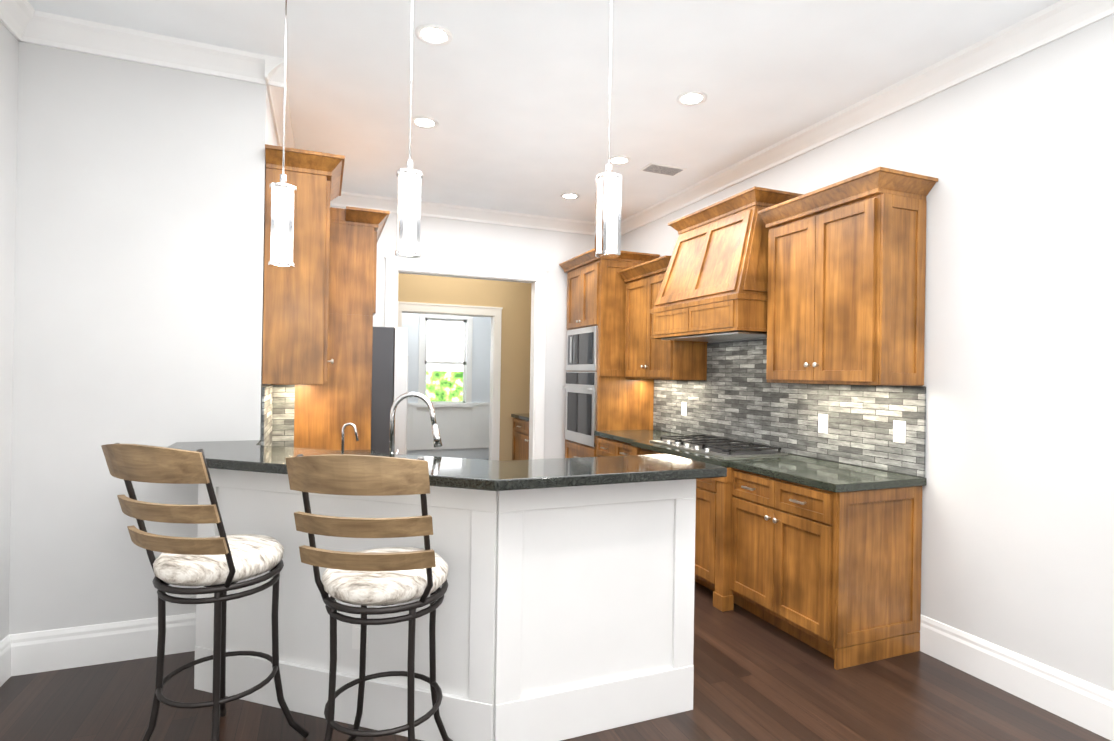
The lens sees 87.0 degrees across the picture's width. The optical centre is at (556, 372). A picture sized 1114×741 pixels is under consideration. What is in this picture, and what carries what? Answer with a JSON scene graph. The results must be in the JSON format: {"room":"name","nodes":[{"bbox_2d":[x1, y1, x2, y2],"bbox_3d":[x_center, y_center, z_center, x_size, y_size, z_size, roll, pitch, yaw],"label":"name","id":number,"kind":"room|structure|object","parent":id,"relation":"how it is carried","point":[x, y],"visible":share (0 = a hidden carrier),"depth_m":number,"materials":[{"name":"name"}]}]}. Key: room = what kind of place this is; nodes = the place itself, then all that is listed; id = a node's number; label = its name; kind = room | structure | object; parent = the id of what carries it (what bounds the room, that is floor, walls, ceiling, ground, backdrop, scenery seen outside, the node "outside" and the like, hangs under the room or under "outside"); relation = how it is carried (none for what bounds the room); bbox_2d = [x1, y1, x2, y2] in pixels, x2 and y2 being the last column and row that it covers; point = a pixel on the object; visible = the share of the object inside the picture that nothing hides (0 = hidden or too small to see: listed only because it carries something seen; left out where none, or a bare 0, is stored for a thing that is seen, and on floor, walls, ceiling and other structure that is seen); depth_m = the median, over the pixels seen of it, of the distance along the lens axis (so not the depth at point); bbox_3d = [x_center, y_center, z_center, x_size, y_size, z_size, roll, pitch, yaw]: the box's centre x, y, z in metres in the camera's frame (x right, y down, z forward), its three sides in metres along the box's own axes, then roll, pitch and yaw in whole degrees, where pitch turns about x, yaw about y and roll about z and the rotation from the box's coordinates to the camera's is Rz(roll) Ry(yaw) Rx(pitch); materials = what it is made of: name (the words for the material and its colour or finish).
{"room":"kitchen","nodes":[
{"label":"kitchen","id":0,"kind":"room"},
{"bbox_2d":[27,0,1059,221],"bbox_3d":[-0.431,-1.667,3.363,4.700,0.100,13.000,1,0,-22],"label":"ceiling","id":1,"kind":"structure","parent":0,"point":[511,97],"depth_m":3.16,"materials":[{"name":"white paint"}]},
{"bbox_2d":[268,0,295,268],"bbox_3d":[-1.099,-1.028,2.366,0.124,1.201,0.124,1,0,-22],"label":"pendant light","id":2,"kind":"object","parent":1,"relation":"hanging from","point":[282,216],"visible":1,"depth_m":2.33,"materials":[{"name":"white glass"}]},
{"bbox_2d":[395,0,421,257],"bbox_3d":[-0.568,-1.036,2.277,0.124,1.168,0.124,1,0,-22],"label":"pendant light","id":3,"kind":"object","parent":1,"relation":"hanging from","point":[408,209],"visible":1,"depth_m":2.24,"materials":[{"name":"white glass"}]},
{"bbox_2d":[411,116,438,128],"bbox_3d":[-0.857,-1.620,3.807,0.175,0.005,0.175,1,0,-28],"label":"recessed light","id":4,"kind":"object","parent":1,"relation":"in","point":[421,122],"depth_m":3.80,"materials":[{"name":"white"}]},
{"bbox_2d":[415,24,451,45],"bbox_3d":[-0.590,-1.618,2.815,0.175,0.005,0.175,1,0,-43],"label":"recessed light","id":5,"kind":"object","parent":1,"relation":"in","point":[434,34],"depth_m":2.81,"materials":[{"name":"white"}]},
{"bbox_2d":[560,193,579,198],"bbox_3d":[0.117,-1.602,5.328,0.175,0.005,0.175,1,0,-28],"label":"recessed light","id":6,"kind":"object","parent":1,"relation":"in","point":[566,195],"depth_m":5.33,"materials":[{"name":"white"}]},
{"bbox_2d":[595,0,621,258],"bbox_3d":[0.212,-1.039,2.374,0.124,1.138,0.124,1,0,-22],"label":"pendant light","id":7,"kind":"object","parent":1,"relation":"hanging from","point":[608,216],"visible":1,"depth_m":2.35,"materials":[{"name":"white glass"}]},
{"bbox_2d":[610,156,630,164],"bbox_3d":[0.468,-1.598,4.423,0.175,0.005,0.175,1,0,-28],"label":"recessed light","id":8,"kind":"object","parent":1,"relation":"in","point":[616,160],"depth_m":4.42,"materials":[{"name":"white"}]},
{"bbox_2d":[639,162,686,175],"bbox_3d":[0.829,-1.589,4.599,0.320,0.010,0.180,1,0,-22],"label":"ceiling vent","id":9,"kind":"object","parent":1,"relation":"in","point":[662,169],"visible":0.98,"depth_m":4.58,"materials":[{"name":"grey metal"}]},
{"bbox_2d":[676,91,706,105],"bbox_3d":[0.784,-1.595,3.419,0.175,0.005,0.175,1,0,-28],"label":"recessed light","id":10,"kind":"object","parent":1,"relation":"in","point":[691,98],"depth_m":3.42,"materials":[{"name":"white"}]},
{"bbox_2d":[0,459,1110,740],"bbox_3d":[-0.481,1.483,3.357,4.700,0.100,13.000,1,0,-22],"label":"floor","id":11,"kind":"structure","parent":0,"point":[756,677],"depth_m":2.54,"materials":[{"name":"brown wood"}]},
{"bbox_2d":[101,443,308,740],"bbox_3d":[-1.255,0.822,2.098,0.444,1.192,0.572,1,0,18],"label":"stool","id":12,"kind":"object","parent":11,"relation":"on","point":[221,565],"visible":1,"depth_m":1.98,"materials":[{"name":"fabric"}]},
{"bbox_2d":[271,206,389,449],"bbox_3d":[-1.639,0.173,4.231,0.690,2.485,1.086,1,0,-22],"label":"tall cabinet","id":13,"kind":"object","parent":11,"relation":"on","point":[333,404],"visible":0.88,"depth_m":3.83,"materials":[{"name":"brown wood"}]},
{"bbox_2d":[285,454,452,740],"bbox_3d":[-0.590,0.832,1.955,0.444,1.192,0.572,1,0,3],"label":"stool","id":14,"kind":"object","parent":11,"relation":"on","point":[384,576],"visible":1,"depth_m":1.82,"materials":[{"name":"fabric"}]},
{"bbox_2d":[371,327,407,454],"bbox_3d":[-1.548,0.553,4.269,0.880,1.730,0.894,1,0,-22],"label":"fridge","id":15,"kind":"object","parent":11,"relation":"on","point":[389,368],"visible":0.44,"depth_m":3.95,"materials":[{"name":"grey metal"}]},
{"bbox_2d":[194,449,695,740],"bbox_3d":[-0.700,0.918,3.051,2.012,1.020,1.940,1,0,-22],"label":"base cabinet","id":16,"kind":"object","parent":11,"relation":"on","point":[563,613],"visible":0.73,"depth_m":2.37,"materials":[{"name":"white wood"}]},
{"bbox_2d":[341,423,358,450],"bbox_3d":[-1.002,0.374,2.837,0.083,0.266,0.046,1,0,-22],"label":"faucet","id":17,"kind":"object","parent":16,"relation":"on","point":[343,429],"visible":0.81,"depth_m":2.83,"materials":[{"name":"silver metal"}]},
{"bbox_2d":[352,624,367,650],"bbox_3d":[-0.801,1.070,2.386,0.070,0.110,0.009,1,0,17],"label":"outlet","id":18,"kind":"object","parent":16,"relation":"attached to","point":[356,629],"visible":0.61,"depth_m":2.39,"materials":[{"name":"white plastic"}]},
{"bbox_2d":[389,392,441,453],"bbox_3d":[-0.682,0.301,2.806,0.242,0.422,0.196,1,0,-22],"label":"faucet","id":19,"kind":"object","parent":16,"relation":"on","point":[437,441],"visible":0.65,"depth_m":2.77,"materials":[{"name":"silver metal"}]},
{"bbox_2d":[166,440,726,490],"bbox_3d":[-0.609,0.389,2.685,2.230,0.040,1.476,1,0,-22],"label":"countertop","id":20,"kind":"structure","parent":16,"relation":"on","point":[449,472],"depth_m":2.37,"materials":[{"name":"black stone"}]},
{"bbox_2d":[512,417,528,459],"bbox_3d":[-0.074,1.009,7.020,0.570,0.876,1.296,1,0,-22],"label":"base cabinet","id":21,"kind":"object","parent":11,"relation":"on","point":[520,445],"depth_m":7.21,"materials":[{"name":"brown wood"}]},
{"bbox_2d":[511,413,528,420],"bbox_3d":[-0.074,0.551,7.026,0.580,0.040,1.320,1,0,-22],"label":"countertop","id":22,"kind":"structure","parent":21,"relation":"on","point":[525,414],"depth_m":7.32,"materials":[{"name":"black stone"}]},
{"bbox_2d":[559,248,659,457],"bbox_3d":[0.476,0.160,5.881,0.680,2.585,0.904,1,0,-22],"label":"tall cabinet","id":23,"kind":"object","parent":11,"relation":"on","point":[603,393],"visible":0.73,"depth_m":5.54,"materials":[{"name":"brown wood"}]},
{"bbox_2d":[596,436,629,456],"bbox_3d":[0.773,1.018,5.111,0.676,0.876,0.870,1,0,-22],"label":"base cabinet","id":24,"kind":"object","parent":11,"relation":"on","point":[605,446],"depth_m":5.15,"materials":[{"name":"brown wood"}]},
{"bbox_2d":[628,444,711,589],"bbox_3d":[1.126,1.022,4.229,0.676,0.876,1.190,1,0,-22],"label":"base cabinet","id":25,"kind":"object","parent":11,"relation":"on","point":[703,521],"depth_m":3.82,"materials":[{"name":"brown wood"}]},
{"bbox_2d":[712,467,921,669],"bbox_3d":[1.463,1.026,3.386,0.676,0.876,0.866,1,0,-22],"label":"base cabinet","id":26,"kind":"object","parent":11,"relation":"on","point":[836,577],"depth_m":3.07,"materials":[{"name":"brown wood"}]},
{"bbox_2d":[594,429,925,492],"bbox_3d":[1.119,0.564,4.239,0.695,0.040,2.738,1,0,-22],"label":"countertop","id":27,"kind":"structure","parent":26,"relation":"on","point":[835,477],"depth_m":3.39,"materials":[{"name":"stone"}]},
{"bbox_2d":[650,435,787,457],"bbox_3d":[1.133,0.520,4.251,0.520,0.047,0.910,1,0,-22],"label":"cooktop","id":28,"kind":"object","parent":27,"relation":"in","point":[716,446],"visible":1,"depth_m":4.07,"materials":[{"name":"silver metal"}]},
{"bbox_2d":[0,14,1113,692],"bbox_3d":[-0.438,-0.092,3.313,4.540,3.050,12.740,1,0,-22],"label":"wall","id":29,"kind":"structure","parent":0,"point":[132,218],"depth_m":2.84,"materials":[{"name":"grey paint"}]},
{"bbox_2d":[0,634,15,686],"bbox_3d":[-1.328,1.318,-0.284,0.018,0.188,6.470,1,0,-22],"label":"baseboard","id":30,"kind":"structure","parent":29,"relation":"attached to","point":[8,644],"depth_m":2.68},
{"bbox_2d":[0,0,43,45],"bbox_3d":[-1.249,-1.580,-0.265,0.090,0.115,6.470,1,0,-22],"label":"crown molding","id":31,"kind":"structure","parent":29,"relation":"attached to","point":[22,20],"depth_m":2.65,"materials":[{"name":"white wood"}]},
{"bbox_2d":[16,613,195,675],"bbox_3d":[-2.149,1.311,2.862,0.770,0.188,0.018,1,0,-22],"label":"baseboard","id":32,"kind":"structure","parent":29,"relation":"attached to","point":[79,646],"depth_m":2.83,"materials":[{"name":"white wood"}]},
{"bbox_2d":[40,11,267,91],"bbox_3d":[-1.946,-1.584,2.892,0.900,0.115,0.090,1,0,-22],"label":"crown molding","id":33,"kind":"structure","parent":29,"relation":"attached to","point":[56,31],"depth_m":2.87,"materials":[{"name":"white wood"}]},
{"bbox_2d":[260,54,294,147],"bbox_3d":[-1.880,-1.581,4.087,0.090,0.115,2.260,1,0,-22],"label":"crown molding","id":34,"kind":"structure","parent":29,"relation":"attached to","point":[271,68],"depth_m":3.33,"materials":[{"name":"white wood"}]},
{"bbox_2d":[261,385,294,447],"bbox_3d":[-1.611,0.288,3.407,0.135,0.422,0.596,1,0,-22],"label":"tile backsplash","id":35,"kind":"structure","parent":29,"relation":"attached to","point":[277,421],"depth_m":3.67,"materials":[{"name":"tile"}]},
{"bbox_2d":[262,144,344,384],"bbox_3d":[-1.479,-0.561,3.457,0.390,1.245,0.737,1,0,-22],"label":"upper cabinet","id":36,"kind":"object","parent":29,"relation":"attached to","point":[295,327],"visible":0.94,"depth_m":3.17,"materials":[{"name":"brown wood"}]},
{"bbox_2d":[417,314,472,409],"bbox_3d":[-1.806,-0.186,9.513,0.900,1.560,0.130,1,0,-22],"label":"window","id":37,"kind":"structure","parent":29,"relation":"in","point":[445,369],"depth_m":9.56,"materials":[{"name":"white glass"}]},
{"bbox_2d":[407,403,489,449],"bbox_3d":[-2.131,0.854,9.352,2.630,0.750,0.034,1,0,-22],"label":"wall panel","id":38,"kind":"object","parent":29,"relation":"attached to","point":[461,428],"visible":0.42,"depth_m":9.51,"materials":[{"name":"white paint"}]},
{"bbox_2d":[330,191,594,234],"bbox_3d":[-0.936,-1.562,5.752,3.260,0.115,0.090,1,0,-22],"label":"crown molding","id":39,"kind":"structure","parent":29,"relation":"attached to","point":[430,209],"depth_m":5.79,"materials":[{"name":"white wood"}]},
{"bbox_2d":[385,255,547,460],"bbox_3d":[-0.905,0.171,5.884,1.634,2.520,0.172,1,0,-22],"label":"door frame","id":40,"kind":"structure","parent":29,"relation":"attached to","point":[395,308],"depth_m":5.88,"materials":[{"name":"white wood"}]},
{"bbox_2d":[619,255,707,379],"bbox_3d":[0.910,-0.442,5.171,0.420,1.000,0.812,1,0,-22],"label":"upper cabinet","id":41,"kind":"object","parent":29,"relation":"attached to","point":[646,357],"visible":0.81,"depth_m":5.07,"materials":[{"name":"brown wood"}]},
{"bbox_2d":[650,186,803,341],"bbox_3d":[1.198,-0.721,4.272,0.562,0.937,1.054,1,0,-22],"label":"range hood","id":42,"kind":"object","parent":29,"relation":"attached to","point":[714,287],"visible":0.83,"depth_m":4.00,"materials":[{"name":"brown wood"}]},
{"bbox_2d":[653,339,925,477],"bbox_3d":[1.440,0.152,4.371,0.012,0.793,2.728,1,0,-22],"label":"tile backsplash","id":43,"kind":"structure","parent":29,"relation":"attached to","point":[736,395],"depth_m":3.98,"materials":[{"name":"tile"}]},
{"bbox_2d":[681,402,686,415],"bbox_3d":[1.114,0.316,5.152,0.008,0.120,0.072,1,0,-22],"label":"electrical outlet plate","id":44,"kind":"object","parent":43,"relation":"attached to","point":[684,404],"depth_m":5.14,"materials":[{"name":"white plastic"}]},
{"bbox_2d":[818,414,827,433],"bbox_3d":[1.685,0.322,3.723,0.008,0.120,0.072,1,0,-22],"label":"electrical outlet plate","id":45,"kind":"object","parent":43,"relation":"attached to","point":[822,418],"depth_m":3.72,"materials":[{"name":"white plastic"}]},
{"bbox_2d":[893,420,905,442],"bbox_3d":[1.882,0.324,3.230,0.008,0.120,0.072,1,0,-22],"label":"electrical outlet plate","id":46,"kind":"object","parent":43,"relation":"attached to","point":[899,431],"depth_m":3.22,"materials":[{"name":"white plastic"}]},
{"bbox_2d":[758,167,937,385],"bbox_3d":[1.623,-0.477,3.392,0.420,1.085,0.880,1,0,-22],"label":"upper cabinet","id":47,"kind":"object","parent":29,"relation":"attached to","point":[846,279],"visible":1,"depth_m":3.15,"materials":[{"name":"brown wood"}]},
{"bbox_2d":[621,0,1113,235],"bbox_3d":[2.236,-1.520,2.357,0.090,0.115,8.750,1,0,-22],"label":"crown molding","id":48,"kind":"structure","parent":29,"relation":"attached to","point":[1062,18],"depth_m":3.18,"materials":[{"name":"white wood"}]},
{"bbox_2d":[919,614,1113,740],"bbox_3d":[2.885,1.386,0.710,0.018,0.188,5.185,1,0,-22],"label":"baseboard","id":49,"kind":"structure","parent":29,"relation":"attached to","point":[1081,702],"depth_m":2.65,"materials":[{"name":"white wood"}]}
]}

